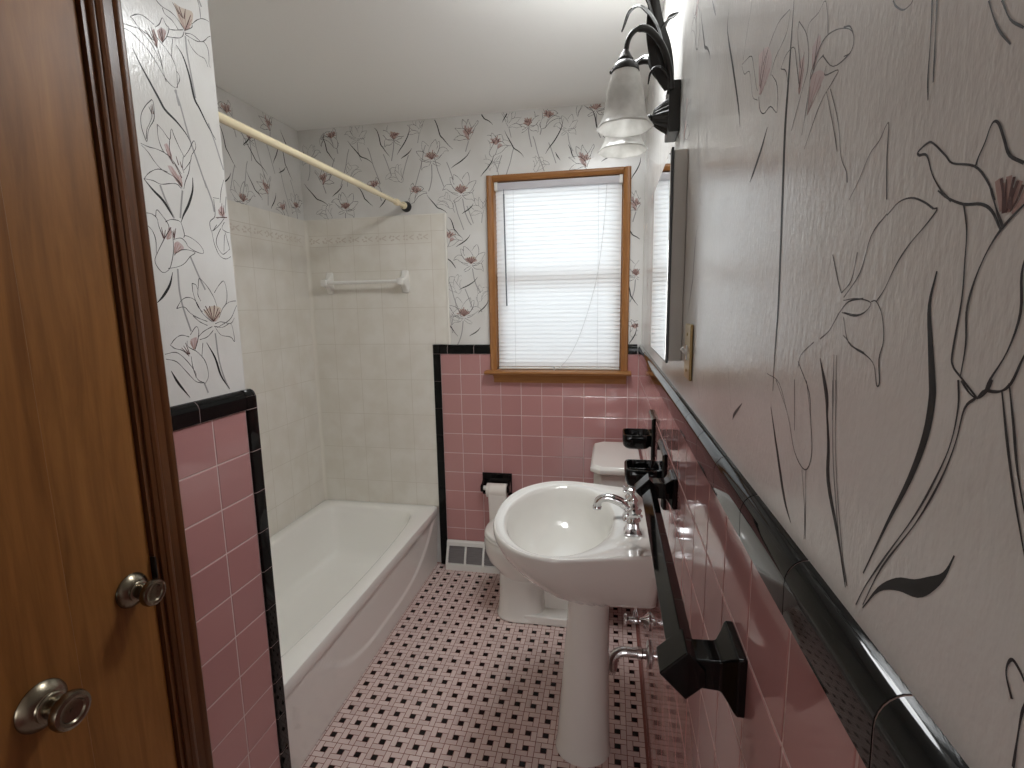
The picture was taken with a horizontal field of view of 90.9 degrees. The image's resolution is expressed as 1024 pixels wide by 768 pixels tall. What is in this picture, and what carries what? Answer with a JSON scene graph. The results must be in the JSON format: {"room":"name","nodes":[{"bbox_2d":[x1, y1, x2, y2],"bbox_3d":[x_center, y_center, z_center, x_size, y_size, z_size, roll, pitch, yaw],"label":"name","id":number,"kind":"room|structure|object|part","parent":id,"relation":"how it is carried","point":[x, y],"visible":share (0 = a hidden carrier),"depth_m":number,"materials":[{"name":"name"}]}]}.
{"room":"bathroom","nodes":[
{"label":"bathroom","id":0,"kind":"room"},
{"bbox_2d":[121,0,280,767],"bbox_3d":[-0.856,0.177,0.640,0.120,2.412,1.390,1,9,11],"label":"wall","id":1,"kind":"structure","parent":0,"point":[169,44],"depth_m":1.15,"materials":[{"name":"paper"}]},
{"bbox_2d":[0,0,177,767],"bbox_3d":[-0.798,0.359,0.632,0.093,2.036,0.789,1,9,11],"label":"door","id":2,"kind":"structure","parent":1,"relation":"in","point":[49,179],"depth_m":0.88,"materials":[{"name":"brown wood"}]},
{"bbox_3d":[-0.713,0.402,0.977,0.058,0.067,0.067,1,9,11],"label":"knob","id":3,"kind":"part","parent":2,"relation":"part of","materials":[{"name":"silver metal"}]},
{"bbox_3d":[-0.729,0.387,1.028,0.015,0.075,0.003,1,9,11],"label":"strike plate","id":4,"kind":"part","parent":2,"relation":"part of","materials":[{"name":"brown metal"}]},
{"bbox_2d":[75,0,213,767],"bbox_3d":[-0.852,0.326,0.635,0.133,2.118,0.926,1,9,11],"label":"trim","id":5,"kind":"structure","parent":1,"relation":"attached to","point":[100,22],"depth_m":0.98,"materials":[{"name":"brown wood"}]},
{"bbox_2d":[170,388,291,767],"bbox_3d":[-0.691,0.656,1.271,0.035,1.266,0.270,1,9,11],"label":"trim","id":6,"kind":"structure","parent":1,"relation":"attached to","point":[184,415],"depth_m":1.32,"materials":[{"name":"black tile"}]},
{"bbox_2d":[218,111,411,211],"bbox_3d":[-0.694,-0.818,1.932,0.055,0.055,1.483,1,9,11],"label":"shower curtain rod","id":7,"kind":"object","parent":1,"relation":"attached to","point":[224,119],"visible":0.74,"depth_m":1.73,"materials":[{"name":"beige metal"}]},
{"bbox_2d":[216,86,324,500],"bbox_3d":[-1.003,-0.049,2.123,0.740,2.412,1.720,1,9,11],"label":"wall","id":8,"kind":"structure","parent":0,"point":[258,174],"depth_m":2.41,"materials":[{"name":"paper"}]},
{"bbox_2d":[227,200,450,536],"bbox_3d":[-0.869,0.012,2.092,0.815,1.600,1.490,1,9,11],"label":"tub surround","id":9,"kind":"object","parent":8,"relation":"attached to","point":[342,382],"visible":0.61,"depth_m":2.75,"materials":[{"name":"white plastic"}]},
{"bbox_3d":[-1.256,0.009,2.167,0.028,1.597,1.471,1,9,11],"label":"panel","id":10,"kind":"part","parent":9,"relation":"part of","materials":[{"name":"white plastic"}]},
{"bbox_2d":[320,270,409,294],"bbox_3d":[-0.794,-0.546,2.708,0.482,0.120,0.077,1,9,11],"label":"towel bar","id":11,"kind":"object","parent":9,"relation":"attached to","point":[328,282],"visible":1,"depth_m":2.69,"materials":[{"name":"white"}]},
{"bbox_3d":[-0.798,-0.543,2.690,0.426,0.019,0.019,1,9,11],"label":"rod","id":12,"kind":"part","parent":11,"relation":"part of","materials":[{"name":"white ceramic"}]},
{"bbox_3d":[-0.725,-0.100,2.806,0.806,1.600,0.015,1,9,11],"label":"panel","id":13,"kind":"part","parent":9,"relation":"part of","materials":[{"name":"white"}]},
{"bbox_2d":[207,0,663,130],"bbox_3d":[-0.651,-0.766,-1.522,2.800,0.100,8.440,1,9,11],"label":"ceiling","id":14,"kind":"structure","parent":0,"point":[304,64],"depth_m":1.91,"materials":[{"name":"white paint"}]},
{"bbox_2d":[297,99,646,561],"bbox_3d":[-0.210,-0.161,2.765,2.050,2.412,0.140,1,9,11],"label":"wall","id":15,"kind":"structure","parent":0,"point":[536,433],"depth_m":2.64,"materials":[{"name":"paper"}]},
{"bbox_2d":[446,539,499,573],"bbox_3d":[-0.154,0.969,2.836,0.438,0.157,0.076,1,9,11],"label":"floor vent","id":16,"kind":"object","parent":15,"relation":"attached to","point":[457,551],"visible":0.56,"depth_m":2.84,"materials":[{"name":"white metal"}]},
{"bbox_2d":[448,546,464,563],"bbox_3d":[-0.312,0.963,2.857,0.092,0.094,0.042,1,9,11],"label":"grille","id":17,"kind":"object","parent":16,"relation":"attached to","point":[456,554],"depth_m":2.85,"materials":[{"name":"grey metal"}]},
{"bbox_2d":[466,547,482,564],"bbox_3d":[-0.210,0.965,2.837,0.092,0.094,0.042,1,9,11],"label":"grille","id":18,"kind":"object","parent":16,"relation":"attached to","point":[474,555],"depth_m":2.83,"materials":[{"name":"grey metal"}]},
{"bbox_2d":[484,550,493,565],"bbox_3d":[-0.108,0.966,2.817,0.092,0.094,0.042,1,9,11],"label":"grille","id":19,"kind":"object","parent":16,"relation":"attached to","point":[487,562],"depth_m":2.82,"materials":[{"name":"grey metal"}]},
{"bbox_2d":[480,472,511,494],"bbox_3d":[-0.086,0.553,2.744,0.164,0.123,0.070,1,9,11],"label":"toilet paper holder","id":20,"kind":"object","parent":15,"relation":"attached to","point":[488,477],"visible":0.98,"depth_m":2.76,"materials":[{"name":"black ceramic"}]},
{"bbox_3d":[-0.158,0.562,2.754,0.015,0.078,0.060,1,9,11],"label":"arm","id":21,"kind":"part","parent":20,"relation":"part of","materials":[{"name":"black ceramic"}]},
{"bbox_2d":[486,483,507,520],"bbox_3d":[-0.075,0.696,2.745,0.117,0.320,0.079,1,9,11],"label":"toilet paper roll","id":22,"kind":"object","parent":20,"relation":"hanging from","point":[496,493],"visible":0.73,"depth_m":2.70,"materials":[{"name":"white paper"}]},
{"bbox_3d":[-0.016,0.564,2.727,0.015,0.078,0.060,1,9,11],"label":"arm","id":23,"kind":"part","parent":20,"relation":"part of","materials":[{"name":"black ceramic"}]},
{"bbox_2d":[433,344,636,563],"bbox_3d":[0.110,0.420,2.724,1.076,1.265,0.017,1,9,11],"label":"trim","id":24,"kind":"structure","parent":15,"relation":"attached to","point":[632,348],"depth_m":2.78,"materials":[{"name":"black tile"}]},
{"bbox_2d":[484,166,630,383],"bbox_3d":[0.233,-0.529,2.588,0.750,1.047,0.193,1,9,11],"label":"window","id":25,"kind":"structure","parent":15,"relation":"in","point":[500,375],"depth_m":2.55,"materials":[{"name":"brown wood"}]},
{"bbox_3d":[0.237,-0.064,2.642,0.750,0.020,0.158,1,9,11],"label":"sill","id":26,"kind":"part","parent":25,"relation":"part of","materials":[{"name":"brown wood"}]},
{"bbox_3d":[0.219,-1.025,2.469,0.640,0.030,0.030,1,9,11],"label":"head casing","id":27,"kind":"part","parent":25,"relation":"part of","materials":[{"name":"brown wood"}]},
{"bbox_2d":[494,174,622,369],"bbox_3d":[0.231,-0.543,2.563,0.635,0.950,0.060,1,9,11],"label":"mini blind","id":28,"kind":"object","parent":25,"relation":"attached to","point":[559,240],"visible":1,"depth_m":2.57,"materials":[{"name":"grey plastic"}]},
{"bbox_3d":[0.015,-0.538,2.616,0.001,0.904,0.028,1,9,11],"label":"ladder cord","id":29,"kind":"part","parent":28,"relation":"part of","materials":[{"name":"grey plastic"}]},
{"bbox_3d":[0.241,-0.083,2.643,0.629,0.012,0.024,1,9,11],"label":"rail","id":30,"kind":"part","parent":28,"relation":"part of","materials":[{"name":"white plastic"}]},
{"bbox_3d":[0.336,-0.520,2.521,0.263,0.914,0.011,1,9,11],"label":"pull cord","id":31,"kind":"part","parent":28,"relation":"part of","materials":[{"name":"grey plastic"}]},
{"bbox_3d":[0.432,-0.533,2.535,0.001,0.904,0.028,1,9,11],"label":"ladder cord","id":32,"kind":"part","parent":28,"relation":"part of","materials":[{"name":"white fabric"}]},
{"bbox_3d":[0.247,-0.328,2.659,0.640,0.491,0.028,1,9,11],"label":"sash","id":33,"kind":"part","parent":25,"relation":"part of","materials":[{"name":"brown wood"}]},
{"bbox_3d":[0.246,-0.783,2.621,0.640,0.492,0.028,1,9,11],"label":"sash","id":34,"kind":"part","parent":25,"relation":"part of","materials":[{"name":"brown wood"}]},
{"bbox_2d":[300,562,649,767],"bbox_3d":[-0.806,1.714,-1.103,3.200,0.100,8.440,1,9,11],"label":"floor","id":35,"kind":"structure","parent":0,"point":[454,683],"depth_m":1.93,"materials":[{"name":"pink tile"}]},
{"bbox_2d":[270,499,437,767],"bbox_3d":[-0.899,0.971,2.247,0.703,0.349,1.469,1,9,11],"label":"bathtub","id":36,"kind":"object","parent":35,"relation":"on","point":[345,573],"visible":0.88,"depth_m":2.39,"materials":[{"name":"white ceramic"}]},
{"bbox_2d":[484,442,639,626],"bbox_3d":[0.224,0.706,2.383,0.718,0.801,0.424,1,9,11],"label":"toilet","id":37,"kind":"object","parent":35,"relation":"on","point":[521,601],"visible":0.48,"depth_m":2.34,"materials":[{"name":"white ceramic"}]},
{"bbox_3d":[0.123,0.699,2.401,0.505,0.037,0.380,1,9,11],"label":"seat lid","id":38,"kind":"part","parent":37,"relation":"part of","materials":[{"name":"white plastic"}]},
{"bbox_3d":[0.111,0.710,2.405,0.484,0.016,0.384,1,9,11],"label":"seat","id":39,"kind":"part","parent":37,"relation":"part of","materials":[{"name":"white plastic"}]},
{"bbox_3d":[0.473,0.535,2.307,0.189,0.378,0.400,1,9,11],"label":"tank","id":40,"kind":"part","parent":37,"relation":"part of","materials":[{"name":"white ceramic"}]},
{"bbox_3d":[0.466,0.330,2.276,0.211,0.034,0.424,1,9,11],"label":"tank lid","id":41,"kind":"part","parent":37,"relation":"part of","materials":[{"name":"white ceramic"}]},
{"bbox_2d":[493,481,657,767],"bbox_3d":[0.199,0.763,1.633,0.487,0.917,0.600,1,9,11],"label":"pedestal sink","id":42,"kind":"object","parent":35,"relation":"on","point":[585,545],"visible":0.89,"depth_m":1.59,"materials":[{"name":"white ceramic"}]},
{"bbox_2d":[493,481,657,608],"bbox_3d":[0.195,0.514,1.595,0.487,0.220,0.600,1,9,11],"label":"basin","id":43,"kind":"object","parent":42,"relation":"in","point":[551,532],"depth_m":1.44,"materials":[{"name":"white ceramic"}]},
{"bbox_3d":[0.321,0.366,1.548,0.145,0.092,0.054,1,9,11],"label":"spout","id":44,"kind":"part","parent":42,"relation":"part of","materials":[{"name":"silver metal"}]},
{"bbox_3d":[0.383,0.347,1.631,0.052,0.101,0.052,1,9,11],"label":"handle","id":45,"kind":"part","parent":42,"relation":"part of","materials":[{"name":"silver metal"}]},
{"bbox_3d":[0.347,0.377,1.445,0.052,0.101,0.052,1,9,11],"label":"handle","id":46,"kind":"part","parent":42,"relation":"part of","materials":[{"name":"silver metal"}]},
{"bbox_2d":[637,0,1023,767],"bbox_3d":[0.451,0.069,1.197,0.150,2.412,3.000,1,9,11],"label":"wall","id":47,"kind":"structure","parent":0,"point":[853,295],"depth_m":0.32,"materials":[{"name":"paper"}]},
{"bbox_2d":[609,639,650,675],"bbox_3d":[0.376,0.860,1.699,0.204,0.300,0.101,5,10,32],"label":"drain pipe","id":48,"kind":"object","parent":47,"relation":"attached to","point":[638,652],"visible":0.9,"depth_m":1.67,"materials":[{"name":"silver metal"}]},
{"bbox_2d":[624,608,649,630],"bbox_3d":[0.416,0.735,1.680,0.084,0.171,0.061,1,9,11],"label":"shutoff valve","id":49,"kind":"object","parent":47,"relation":"attached to","point":[644,620],"visible":0.73,"depth_m":1.68,"materials":[{"name":"silver metal"}]},
{"bbox_3d":[0.383,0.789,1.695,0.014,0.037,0.037,1,9,11],"label":"handle","id":50,"kind":"part","parent":49,"relation":"part of","materials":[{"name":"silver metal"}]},
{"bbox_2d":[596,0,680,158],"bbox_3d":[0.295,-0.748,1.174,0.191,0.340,0.301,1,9,11],"label":"vanity light","id":51,"kind":"object","parent":47,"relation":"attached to","point":[625,118],"visible":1,"depth_m":1.15,"materials":[{"name":"white glass"}]},
{"bbox_3d":[0.282,-0.654,1.282,0.121,0.121,0.121,5,10,33],"label":"lamp shade","id":52,"kind":"part","parent":51,"relation":"part of","materials":[{"name":"white glass"}]},
{"bbox_3d":[0.249,-0.627,1.112,0.121,0.121,0.121,5,10,33],"label":"lamp shade","id":53,"kind":"part","parent":51,"relation":"part of","materials":[{"name":"white glass"}]},
{"bbox_3d":[0.312,-0.726,1.119,0.146,0.111,0.031,-5,10,-27],"label":"arm","id":54,"kind":"part","parent":51,"relation":"part of","materials":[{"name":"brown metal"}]},
{"bbox_3d":[0.332,-0.743,1.225,0.030,0.111,0.143,-9,12,-42],"label":"arm","id":55,"kind":"part","parent":51,"relation":"part of","materials":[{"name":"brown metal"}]},
{"bbox_2d":[622,409,655,459],"bbox_3d":[0.408,0.167,1.636,0.099,0.144,0.145,1,9,11],"label":"toothbrush holder","id":56,"kind":"object","parent":47,"relation":"attached to","point":[633,438],"visible":1,"depth_m":1.60,"materials":[{"name":"black ceramic"}]},
{"bbox_2d":[622,428,649,448],"bbox_3d":[0.406,0.179,1.647,0.090,0.046,0.102,1,9,11],"label":"tray","id":57,"kind":"object","parent":56,"relation":"on","point":[633,438],"depth_m":1.60,"materials":[{"name":"black ceramic"}]},
{"bbox_3d":[0.451,0.167,1.627,0.013,0.144,0.145,1,9,11],"label":"wall plate","id":58,"kind":"part","parent":56,"relation":"part of","materials":[{"name":"black ceramic"}]},
{"bbox_2d":[624,439,667,509],"bbox_3d":[0.344,0.230,1.315,0.101,0.142,0.144,1,9,11],"label":"soap dish","id":59,"kind":"object","parent":47,"relation":"attached to","point":[634,469],"visible":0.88,"depth_m":1.28,"materials":[{"name":"black ceramic"}]},
{"bbox_2d":[624,459,660,487],"bbox_3d":[0.340,0.235,1.317,0.092,0.048,0.100,1,9,11],"label":"tray","id":60,"kind":"object","parent":59,"relation":"on","point":[634,469],"depth_m":1.30,"materials":[{"name":"black ceramic"}]},
{"bbox_3d":[0.388,0.231,1.307,0.013,0.142,0.144,1,9,11],"label":"wall plate","id":61,"kind":"part","parent":59,"relation":"part of","materials":[{"name":"black ceramic"}]},
{"bbox_2d":[651,147,687,362],"bbox_3d":[0.386,-0.297,1.264,0.035,0.446,0.408,1,9,11],"label":"medicine cabinet","id":62,"kind":"object","parent":47,"relation":"attached to","point":[670,195],"visible":1,"depth_m":1.09,"materials":[{"name":"silver metal"}]},
{"bbox_2d":[651,150,671,359],"bbox_3d":[0.370,-0.297,1.267,0.002,0.436,0.398,1,9,11],"label":"mirror","id":63,"kind":"object","parent":62,"relation":"attached to","point":[661,314],"depth_m":1.17,"materials":[{"name":"white mirror"}]},
{"bbox_3d":[0.373,-0.297,1.266,0.005,0.446,0.408,1,9,11],"label":"door","id":64,"kind":"part","parent":62,"relation":"part of","materials":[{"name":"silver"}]},
{"bbox_2d":[680,323,693,380],"bbox_3d":[0.336,-0.063,0.981,0.020,0.107,0.070,1,9,11],"label":"light switch","id":65,"kind":"object","parent":47,"relation":"attached to","point":[689,328],"visible":1,"depth_m":0.96,"materials":[{"name":"beige wood"}]},
{"bbox_2d":[635,469,747,717],"bbox_3d":[0.256,0.265,0.820,0.085,0.066,0.614,1,9,11],"label":"towel bar","id":66,"kind":"object","parent":47,"relation":"attached to","point":[689,665],"visible":1,"depth_m":0.56,"materials":[{"name":"black ceramic"}]},
{"bbox_3d":[0.308,0.224,1.084,0.085,0.066,0.068,1,9,11],"label":"post","id":67,"kind":"part","parent":66,"relation":"part of","materials":[{"name":"black ceramic"}]},
{"bbox_3d":[0.204,0.307,0.555,0.085,0.066,0.068,1,9,11],"label":"post","id":68,"kind":"part","parent":66,"relation":"part of","materials":[{"name":"black ceramic"}]},
{"bbox_2d":[638,345,968,767],"bbox_3d":[0.366,0.044,1.135,0.016,0.049,2.852,1,9,11],"label":"trim","id":69,"kind":"structure","parent":47,"relation":"attached to","point":[887,726],"depth_m":0.33,"materials":[{"name":"black tile"}]},
{"bbox_3d":[-0.729,0.295,-0.145,1.950,2.412,0.120,1,9,11],"label":"wall","id":70,"kind":"structure","parent":0,"visible":0},
{"bbox_2d":[0,182,95,767],"bbox_3d":[-0.738,0.404,0.380,0.096,2.022,0.801,1,9,11],"label":"door","id":71,"kind":"structure","parent":70,"relation":"in","point":[45,705],"depth_m":0.71,"materials":[{"name":"brown wood"}]},
{"bbox_3d":[-0.654,0.467,0.726,0.060,0.070,0.070,1,9,11],"label":"knob","id":72,"kind":"part","parent":71,"relation":"part of","materials":[{"name":"silver metal"}]}
]}

